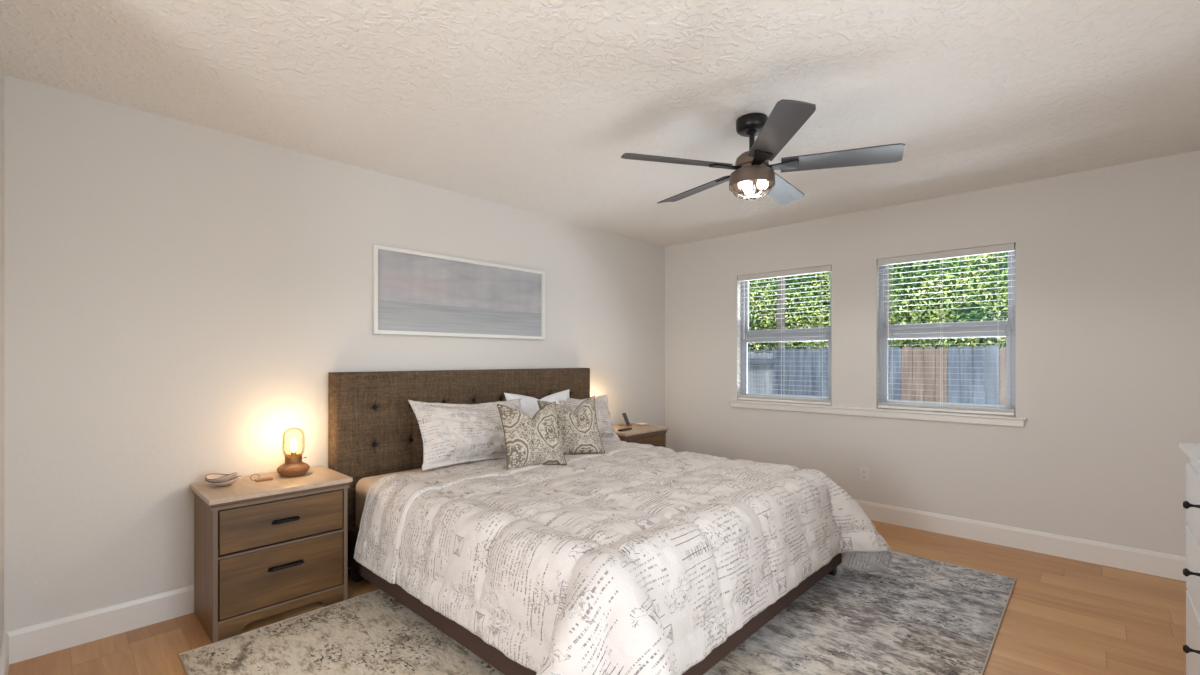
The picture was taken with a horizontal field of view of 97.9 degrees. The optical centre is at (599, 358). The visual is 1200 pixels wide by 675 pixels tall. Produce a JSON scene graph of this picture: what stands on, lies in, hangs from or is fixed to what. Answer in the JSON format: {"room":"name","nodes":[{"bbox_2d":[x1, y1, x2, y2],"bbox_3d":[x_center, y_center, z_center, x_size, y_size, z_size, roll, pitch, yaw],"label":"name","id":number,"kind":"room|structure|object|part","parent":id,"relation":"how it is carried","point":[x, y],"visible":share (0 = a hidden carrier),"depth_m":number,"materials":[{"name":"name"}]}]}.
{"room":"bedroom","nodes":[
{"label":"bedroom","id":0,"kind":"room"},
{"bbox_2d":[0,50,3,654],"bbox_3d":[-2.087,0.045,1.722,1.150,2.440,0.120,0,0,43],"label":"wall","id":1,"kind":"structure","parent":0,"point":[1,64],"depth_m":2.03,"materials":[{"name":"white paint"}]},
{"bbox_2d":[0,633,8,674],"bbox_3d":[-2.036,1.197,1.766,1.136,0.136,0.014,0,0,43],"label":"baseboard","id":2,"kind":"structure","parent":1,"relation":"attached to","point":[4,657],"depth_m":2.02,"materials":[{"name":"white paint"}]},
{"bbox_2d":[4,75,664,631],"bbox_3d":[-0.929,0.045,3.895,0.150,2.440,4.830,0,0,43],"label":"wall","id":3,"kind":"structure","parent":0,"point":[181,297],"depth_m":2.60,"materials":[{"name":"white paint"}]},
{"bbox_2d":[4,567,349,664],"bbox_3d":[-0.886,1.197,3.820,0.014,0.136,4.580,0,0,43],"label":"baseboard","id":4,"kind":"structure","parent":3,"relation":"attached to","point":[39,639],"depth_m":2.35,"materials":[{"name":"white paint"}]},
{"bbox_2d":[372,244,544,339],"bbox_3d":[-0.934,-0.432,3.754,0.032,0.553,1.387,0,0,43],"label":"framed picture","id":5,"kind":"object","parent":3,"relation":"attached to","point":[414,292],"visible":1,"depth_m":3.65,"materials":[{"name":"white"}]},
{"bbox_2d":[8,520,1186,674],"bbox_3d":[0.126,1.325,1.990,4.300,0.120,6.150,0,0,43],"label":"floor","id":6,"kind":"structure","parent":0,"point":[1063,616],"depth_m":2.48,"materials":[{"name":"brown wood"}]},
{"bbox_2d":[190,466,352,642],"bbox_3d":[-1.660,0.943,2.657,0.454,0.645,0.611,0,0,43],"label":"nightstand","id":7,"kind":"object","parent":6,"relation":"on","point":[263,549],"visible":1,"depth_m":2.49,"materials":[{"name":"brown wood"}]},
{"bbox_3d":[-1.863,0.964,2.466,0.419,0.603,0.018,0,0,43],"label":"panel","id":8,"kind":"part","parent":7,"relation":"part of","materials":[{"name":"brown wood"}]},
{"bbox_2d":[205,475,241,485],"bbox_3d":[-1.848,0.600,2.566,0.156,0.044,0.124,0,0,-7],"label":"dish","id":9,"kind":"object","parent":7,"relation":"on","point":[234,479],"visible":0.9,"depth_m":2.53,"materials":[{"name":"beige ceramic"}]},
{"bbox_2d":[205,472,236,481],"bbox_3d":[-1.854,0.581,2.559,0.141,0.049,0.113,0,0,8],"label":"dish","id":10,"kind":"object","parent":9,"relation":"in","point":[214,477],"visible":0.83,"depth_m":2.54,"materials":[{"name":"beige ceramic"}]},
{"bbox_2d":[250,474,272,481],"bbox_3d":[-1.719,0.601,2.655,0.094,0.037,0.035,0,0,-44],"label":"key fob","id":11,"kind":"object","parent":7,"relation":"on","point":[266,478],"visible":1,"depth_m":2.65,"materials":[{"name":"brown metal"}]},
{"bbox_3d":[-1.666,0.659,2.662,0.440,0.032,0.591,0,0,43],"label":"molding","id":12,"kind":"part","parent":7,"relation":"part of","materials":[{"name":"brown wood"}]},
{"bbox_3d":[-1.541,0.935,2.544,0.006,0.540,0.539,0,0,43],"label":"panel","id":13,"kind":"part","parent":7,"relation":"part of","materials":[{"name":"brown wood"}]},
{"bbox_3d":[-1.522,1.178,2.527,0.016,0.010,0.537,0,0,43],"label":"rail","id":14,"kind":"part","parent":7,"relation":"part of","materials":[{"name":"brown wood"}]},
{"bbox_3d":[-1.522,0.892,2.527,0.016,0.010,0.537,0,0,43],"label":"rail","id":15,"kind":"part","parent":7,"relation":"part of","materials":[{"name":"brown wood"}]},
{"bbox_3d":[-1.522,1.033,2.527,0.020,0.268,0.527,0,0,43],"label":"drawer","id":16,"kind":"part","parent":7,"relation":"part of","materials":[{"name":"brown wood"}]},
{"bbox_3d":[-1.522,0.779,2.527,0.020,0.196,0.527,0,0,43],"label":"drawer","id":17,"kind":"part","parent":7,"relation":"part of","materials":[{"name":"brown wood"}]},
{"bbox_3d":[-1.506,0.998,2.511,0.028,0.022,0.159,0,0,43],"label":"handle","id":18,"kind":"part","parent":7,"relation":"part of","materials":[{"name":"black metal"}]},
{"bbox_3d":[-1.506,0.778,2.511,0.028,0.022,0.121,0,0,43],"label":"handle","id":19,"kind":"part","parent":7,"relation":"part of","materials":[{"name":"black metal"}]},
{"bbox_2d":[277,427,309,476],"bbox_3d":[-1.639,0.493,2.794,0.152,0.254,0.152,0,0,26],"label":"table lamp","id":20,"kind":"object","parent":7,"relation":"on","point":[293,466],"visible":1,"depth_m":2.77,"materials":[{"name":"brown wood"}]},
{"bbox_3d":[-1.639,0.444,2.794,0.107,0.156,0.107,0,0,26],"label":"lamp shade","id":21,"kind":"part","parent":20,"relation":"part of","materials":[{"name":"clear glass"}]},
{"bbox_3d":[-1.639,0.463,2.794,0.035,0.070,0.035,0,0,26],"label":"bulb","id":22,"kind":"part","parent":20,"relation":"part of","materials":[{"name":"white glass"}]},
{"bbox_3d":[-1.481,0.964,2.870,0.419,0.603,0.018,0,0,43],"label":"panel","id":23,"kind":"part","parent":7,"relation":"part of","materials":[{"name":"brown wood"}]},
{"bbox_2d":[328,368,841,674],"bbox_3d":[-0.072,0.672,3.061,2.188,1.186,2.094,0,0,43],"label":"frame","id":24,"kind":"object","parent":6,"relation":"on","point":[374,430],"visible":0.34,"depth_m":3.13,"materials":[{"name":"brown fabric"}]},
{"bbox_3d":[-1.384,1.215,2.984,0.052,0.100,0.052,0,0,43],"label":"leg","id":25,"kind":"part","parent":24,"relation":"part of","materials":[{"name":"black"}]},
{"bbox_2d":[356,459,487,528],"bbox_3d":[-0.049,0.847,3.036,2.020,0.313,1.910,0,0,43],"label":"mattress","id":26,"kind":"object","parent":24,"relation":"on","point":[363,485],"visible":0.16,"depth_m":2.98,"materials":[{"name":"beige fabric"}]},
{"bbox_2d":[504,389,569,418],"bbox_3d":[-0.434,0.455,3.889,0.620,0.431,0.150,0,0,-44],"label":"sleeping pillow","id":27,"kind":"object","parent":26,"relation":"on","point":[529,406],"visible":0.17,"depth_m":3.79,"materials":[{"name":"white fabric"}]},
{"bbox_3d":[-0.724,1.077,2.332,2.035,0.225,0.050,0,0,43],"label":"rail","id":28,"kind":"part","parent":24,"relation":"part of","materials":[{"name":"brown fabric"}]},
{"bbox_3d":[-0.832,0.627,3.778,0.098,1.096,2.094,0,0,43],"label":"headboard","id":29,"kind":"part","parent":24,"relation":"part of","materials":[{"name":"brown fabric"}]},
{"bbox_2d":[354,440,892,674],"bbox_3d":[0.141,0.933,2.842,2.088,0.620,2.396,0,0,43],"label":"comforter","id":30,"kind":"object","parent":24,"relation":"on","point":[629,558],"visible":0.86,"depth_m":2.16,"materials":[{"name":"fabric"}]},
{"bbox_2d":[408,398,520,470],"bbox_3d":[-0.785,0.456,3.341,0.247,0.431,0.884,0,0,39],"label":"pillow sham","id":31,"kind":"object","parent":30,"relation":"on","point":[452,434],"visible":0.76,"depth_m":3.17,"materials":[{"name":"white fabric"}]},
{"bbox_2d":[497,402,566,469],"bbox_3d":[-0.407,0.463,3.163,0.408,0.384,0.228,0,0,-28],"label":"throw cushion","id":32,"kind":"object","parent":30,"relation":"on","point":[536,440],"visible":0.98,"depth_m":3.09,"materials":[{"name":"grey fabric"}]},
{"bbox_2d":[537,395,604,454],"bbox_3d":[-0.194,0.460,3.508,0.439,0.411,0.227,0,0,-13],"label":"throw cushion","id":33,"kind":"object","parent":30,"relation":"on","point":[578,431],"visible":0.75,"depth_m":3.45,"materials":[{"name":"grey fabric"}]},
{"bbox_2d":[559,395,619,440],"bbox_3d":[-0.107,0.469,4.058,0.540,0.370,0.236,0,0,-33],"label":"pillow sham","id":34,"kind":"object","parent":30,"relation":"on","point":[607,432],"visible":0.43,"depth_m":4.07,"materials":[{"name":"white fabric"}]},
{"bbox_3d":[0.704,1.077,2.325,0.050,0.225,2.000,0,0,43],"label":"foot rail","id":35,"kind":"part","parent":24,"relation":"part of","materials":[{"name":"brown wood"}]},
{"bbox_3d":[1.348,1.209,3.051,0.052,0.088,0.052,0,0,43],"label":"leg","id":36,"kind":"part","parent":24,"relation":"part of","materials":[{"name":"black"}]},
{"bbox_2d":[179,550,1015,674],"bbox_3d":[0.293,1.260,2.603,2.509,0.011,3.418,0,0,43],"label":"area rug","id":37,"kind":"object","parent":6,"relation":"on","point":[920,615],"visible":0.51,"depth_m":2.35,"materials":[{"name":"beige carpet"}]},
{"bbox_2d":[613,423,668,447],"bbox_3d":[0.259,0.943,4.685,0.454,0.645,0.611,0,0,43],"label":"nightstand","id":38,"kind":"object","parent":6,"relation":"on","point":[654,435],"visible":0.22,"depth_m":4.59,"materials":[{"name":"brown wood"}]},
{"bbox_2d":[618,427,631,431],"bbox_3d":[0.217,0.611,4.525,0.042,0.019,0.170,0,0,35],"label":"remote control","id":39,"kind":"object","parent":38,"relation":"on","point":[627,428],"visible":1,"depth_m":4.51,"materials":[{"name":"black plastic"}]},
{"bbox_2d":[620,413,631,426],"bbox_3d":[0.240,0.561,4.820,0.090,0.118,0.090,0,0,31],"label":"phone stand","id":40,"kind":"object","parent":38,"relation":"on","point":[625,417],"visible":1,"depth_m":4.80,"materials":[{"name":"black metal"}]},
{"bbox_3d":[0.241,0.557,4.819,0.057,0.111,0.060,0,0,31],"label":"panel","id":41,"kind":"part","parent":40,"relation":"part of","materials":[{"name":"grey plastic"}]},
{"bbox_3d":[0.254,0.659,4.690,0.440,0.032,0.591,0,0,43],"label":"molding","id":42,"kind":"part","parent":38,"relation":"part of","materials":[{"name":"brown wood"}]},
{"bbox_3d":[0.397,0.779,4.554,0.020,0.196,0.527,0,0,43],"label":"drawer","id":43,"kind":"part","parent":38,"relation":"part of","materials":[{"name":"brown wood"}]},
{"bbox_2d":[1179,442,1199,674],"bbox_3d":[1.913,0.787,1.372,0.486,0.955,1.145,0,0,43],"label":"dresser","id":44,"kind":"object","parent":6,"relation":"on","point":[1192,503],"visible":1,"depth_m":1.75,"materials":[{"name":"white wood"}]},
{"bbox_3d":[1.867,0.463,1.649,0.038,0.025,0.025,0,0,43],"label":"knob","id":45,"kind":"part","parent":44,"relation":"part of","materials":[{"name":"black metal"}]},
{"bbox_3d":[1.867,0.677,1.649,0.038,0.025,0.025,0,0,43],"label":"knob","id":46,"kind":"part","parent":44,"relation":"part of","materials":[{"name":"black metal"}]},
{"bbox_3d":[1.867,0.920,1.649,0.038,0.025,0.025,0,0,43],"label":"knob","id":47,"kind":"part","parent":44,"relation":"part of","materials":[{"name":"black metal"}]},
{"bbox_3d":[1.952,0.485,1.701,0.014,0.214,0.528,0,0,43],"label":"drawer","id":48,"kind":"part","parent":44,"relation":"part of","materials":[{"name":"white wood"}]},
{"bbox_3d":[1.952,0.715,1.701,0.014,0.224,0.528,0,0,43],"label":"drawer","id":49,"kind":"part","parent":44,"relation":"part of","materials":[{"name":"white wood"}]},
{"bbox_3d":[1.952,1.015,1.701,0.014,0.354,0.528,0,0,43],"label":"drawer","id":50,"kind":"part","parent":44,"relation":"part of","materials":[{"name":"white wood"}]},
{"bbox_2d":[0,0,1199,246],"bbox_3d":[0.126,-1.235,1.990,4.300,0.120,6.150,0,0,43],"label":"ceiling","id":51,"kind":"structure","parent":0,"point":[535,106],"depth_m":2.21,"materials":[{"name":"white paint"}]},
{"bbox_2d":[621,99,904,204],"bbox_3d":[0.751,-0.981,2.605,1.274,0.389,1.250,0,0,43],"label":"ceiling fan","id":52,"kind":"object","parent":51,"relation":"hanging from","point":[753,173],"visible":1,"depth_m":2.47,"materials":[{"name":"black"}]},
{"bbox_3d":[0.358,-0.935,2.468,0.531,0.038,0.138,0,0,-14],"label":"blade","id":53,"kind":"part","parent":52,"relation":"part of","materials":[{"name":"grey wood"}]},
{"bbox_3d":[0.531,-0.935,2.905,0.138,0.038,0.531,0,0,-33],"label":"blade","id":54,"kind":"part","parent":52,"relation":"part of","materials":[{"name":"grey wood"}]},
{"bbox_3d":[0.674,-0.930,2.681,0.080,0.026,0.160,0,0,-33],"label":"blade arm","id":55,"kind":"part","parent":52,"relation":"part of","materials":[{"name":"black"}]},
{"bbox_3d":[0.616,-0.930,2.533,0.160,0.026,0.080,0,0,-14],"label":"blade arm","id":56,"kind":"part","parent":52,"relation":"part of","materials":[{"name":"black metal"}]},
{"bbox_3d":[0.700,-0.856,2.543,0.056,0.069,0.056,0,0,43],"label":"bulb","id":57,"kind":"part","parent":52,"relation":"part of","materials":[{"name":"beige glass"}]},
{"bbox_3d":[0.749,-0.856,2.619,0.056,0.069,0.056,0,0,43],"label":"bulb","id":58,"kind":"part","parent":52,"relation":"part of","materials":[{"name":"beige glass"}]},
{"bbox_3d":[0.746,-0.884,2.567,0.220,0.078,0.220,0,0,43],"label":"lamp shade","id":59,"kind":"part","parent":52,"relation":"part of","materials":[{"name":"brown metal"}]},
{"bbox_3d":[0.742,-0.930,2.432,0.080,0.026,0.160,0,0,2],"label":"blade arm","id":60,"kind":"part","parent":52,"relation":"part of","materials":[{"name":"black metal"}]},
{"bbox_3d":[0.790,-0.856,2.538,0.056,0.069,0.056,0,0,43],"label":"bulb","id":61,"kind":"part","parent":52,"relation":"part of","materials":[{"name":"beige glass"}]},
{"bbox_3d":[0.734,-0.935,2.167,0.138,0.038,0.531,0,0,2],"label":"blade","id":62,"kind":"part","parent":52,"relation":"part of","materials":[{"name":"grey wood"}]},
{"bbox_3d":[0.875,-0.930,2.526,0.160,0.026,0.080,0,0,18],"label":"blade arm","id":63,"kind":"part","parent":52,"relation":"part of","materials":[{"name":"black"}]},
{"bbox_3d":[0.990,-0.935,2.885,0.138,0.038,0.531,0,0,37],"label":"blade","id":64,"kind":"part","parent":52,"relation":"part of","materials":[{"name":"grey wood"}]},
{"bbox_3d":[1.128,-0.935,2.445,0.531,0.038,0.138,0,0,18],"label":"blade","id":65,"kind":"part","parent":52,"relation":"part of","materials":[{"name":"grey wood"}]},
{"bbox_2d":[665,150,1199,556],"bbox_3d":[2.241,0.045,4.120,4.150,2.440,0.150,0,0,43],"label":"wall","id":66,"kind":"structure","parent":0,"point":[1108,258],"depth_m":3.44,"materials":[{"name":"white paint"}]},
{"bbox_2d":[741,271,831,399],"bbox_3d":[1.678,-0.194,4.699,0.862,1.173,0.071,0,0,43],"label":"window","id":67,"kind":"structure","parent":66,"relation":"in","point":[819,334],"depth_m":4.75,"materials":[{"name":"grey plastic"}]},
{"bbox_2d":[738,265,831,404],"bbox_3d":[1.620,-0.198,4.638,0.850,1.161,0.070,0,0,43],"label":"window blind","id":68,"kind":"object","parent":67,"relation":"attached to","point":[828,268],"visible":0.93,"depth_m":4.62,"materials":[{"name":"grey plastic"}]},
{"bbox_3d":[1.623,-0.191,4.641,0.002,1.099,0.055,0,0,43],"label":"ladder cord","id":69,"kind":"part","parent":68,"relation":"part of","materials":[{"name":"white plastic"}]},
{"bbox_3d":[1.623,0.363,4.641,0.850,0.040,0.052,0,0,43],"label":"rail","id":70,"kind":"part","parent":68,"relation":"part of","materials":[{"name":"white paint"}]},
{"bbox_3d":[1.664,0.059,4.684,0.802,0.607,0.030,0,0,43],"label":"sash","id":71,"kind":"part","parent":67,"relation":"part of","materials":[{"name":"grey plastic"}]},
{"bbox_3d":[1.686,-0.470,4.708,0.802,0.580,0.024,0,0,43],"label":"sash","id":72,"kind":"part","parent":67,"relation":"part of","materials":[{"name":"grey plastic"}]},
{"bbox_2d":[859,466,868,481],"bbox_3d":[2.096,0.915,4.146,0.072,0.116,0.010,0,0,43],"label":"power outlet","id":73,"kind":"object","parent":66,"relation":"attached to","point":[863,471],"visible":1,"depth_m":4.14,"materials":[{"name":"white plastic"}]},
{"bbox_2d":[729,400,1026,426],"bbox_3d":[2.049,0.421,4.226,2.185,0.064,0.109,0,0,43],"label":"trim","id":74,"kind":"structure","parent":66,"relation":"attached to","point":[972,418],"depth_m":4.00,"materials":[{"name":"white paint"}]},
{"bbox_2d":[879,244,1015,415],"bbox_3d":[2.550,-0.194,3.875,0.855,1.173,0.071,0,0,43],"label":"window","id":75,"kind":"structure","parent":66,"relation":"in","point":[991,328],"depth_m":3.81,"materials":[{"name":"grey plastic"}]},
{"bbox_2d":[877,243,1014,415],"bbox_3d":[2.492,-0.198,3.814,0.843,1.161,0.070,0,0,43],"label":"window blind","id":76,"kind":"object","parent":75,"relation":"attached to","point":[1010,247],"visible":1,"depth_m":3.78,"materials":[{"name":"grey plastic"}]},
{"bbox_3d":[2.495,0.363,3.817,0.843,0.040,0.052,0,0,43],"label":"rail","id":77,"kind":"part","parent":76,"relation":"part of","materials":[{"name":"white paint"}]},
{"bbox_3d":[2.536,0.059,3.860,0.795,0.607,0.030,0,0,43],"label":"sash","id":78,"kind":"part","parent":75,"relation":"part of","materials":[{"name":"grey plastic"}]},
{"bbox_3d":[2.558,-0.470,3.884,0.795,0.580,0.024,0,0,43],"label":"sash","id":79,"kind":"part","parent":75,"relation":"part of","materials":[{"name":"grey plastic"}]},
{"bbox_2d":[855,499,1185,580],"bbox_3d":[2.135,1.197,4.106,3.986,0.136,0.014,0,0,43],"label":"baseboard","id":80,"kind":"structure","parent":66,"relation":"attached to","point":[1166,565],"depth_m":3.41,"materials":[{"name":"white paint"}]},
{"label":"outside","id":81,"kind":"structure","parent":0,"visible":0},
{"bbox_3d":[5.144,1.735,10.215,32.000,0.100,31.000,0,0,43],"label":"ground","id":82,"kind":"structure","parent":81,"visible":0},
{"bbox_2d":[748,349,779,394],"bbox_3d":[1.764,0.765,7.350,0.100,1.840,3.329,0,0,43],"label":"fence","id":83,"kind":"object","parent":82,"relation":"on","point":[772,362],"visible":0.17,"depth_m":8.28,"materials":[{"name":"grey wood"}]},
{"bbox_3d":[1.780,0.040,7.381,0.039,0.090,3.260,0,0,43],"label":"rail","id":84,"kind":"part","parent":83,"relation":"part of","materials":[{"name":"grey wood"}]},
{"bbox_3d":[2.873,0.765,8.509,0.080,1.840,0.090,0,0,43],"label":"post","id":85,"kind":"part","parent":83,"relation":"part of","materials":[{"name":"grey wood"}]},
{"bbox_2d":[776,277,785,348],"bbox_3d":[3.215,-0.315,9.221,0.200,4.004,0.205,0,0,43],"label":"trunk","id":86,"kind":"object","parent":82,"relation":"on","point":[778,306],"visible":0.08,"depth_m":9.17,"materials":[{"name":"brown plant"}]},
{"bbox_2d":[748,272,829,350],"bbox_3d":[3.633,-1.303,11.735,3.896,5.987,3.925,0,0,16],"label":"tree","id":87,"kind":"object","parent":82,"relation":"on","point":[801,321],"visible":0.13,"depth_m":10.37,"materials":[{"name":"green plant"}]},
{"bbox_2d":[811,277,916,400],"bbox_3d":[7.821,-1.908,13.310,6.068,7.196,4.317,0,0,43],"label":"tree","id":88,"kind":"object","parent":82,"relation":"on","point":[892,277],"visible":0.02,"depth_m":12.43,"materials":[{"name":"green plant"}]},
{"bbox_2d":[748,346,1005,405],"bbox_3d":[3.954,0.757,7.651,10.209,1.857,0.063,0,0,43],"label":"wooden fence","id":89,"kind":"object","parent":82,"relation":"on","point":[805,366],"visible":0.16,"depth_m":7.12,"materials":[{"name":"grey wood"}]},
{"bbox_2d":[888,252,1007,404],"bbox_3d":[6.529,-1.278,8.654,4.194,5.937,4.006,0,0,17],"label":"hedge","id":90,"kind":"object","parent":82,"relation":"on","point":[985,315],"visible":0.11,"depth_m":7.92,"materials":[{"name":"green plant"}]}
]}

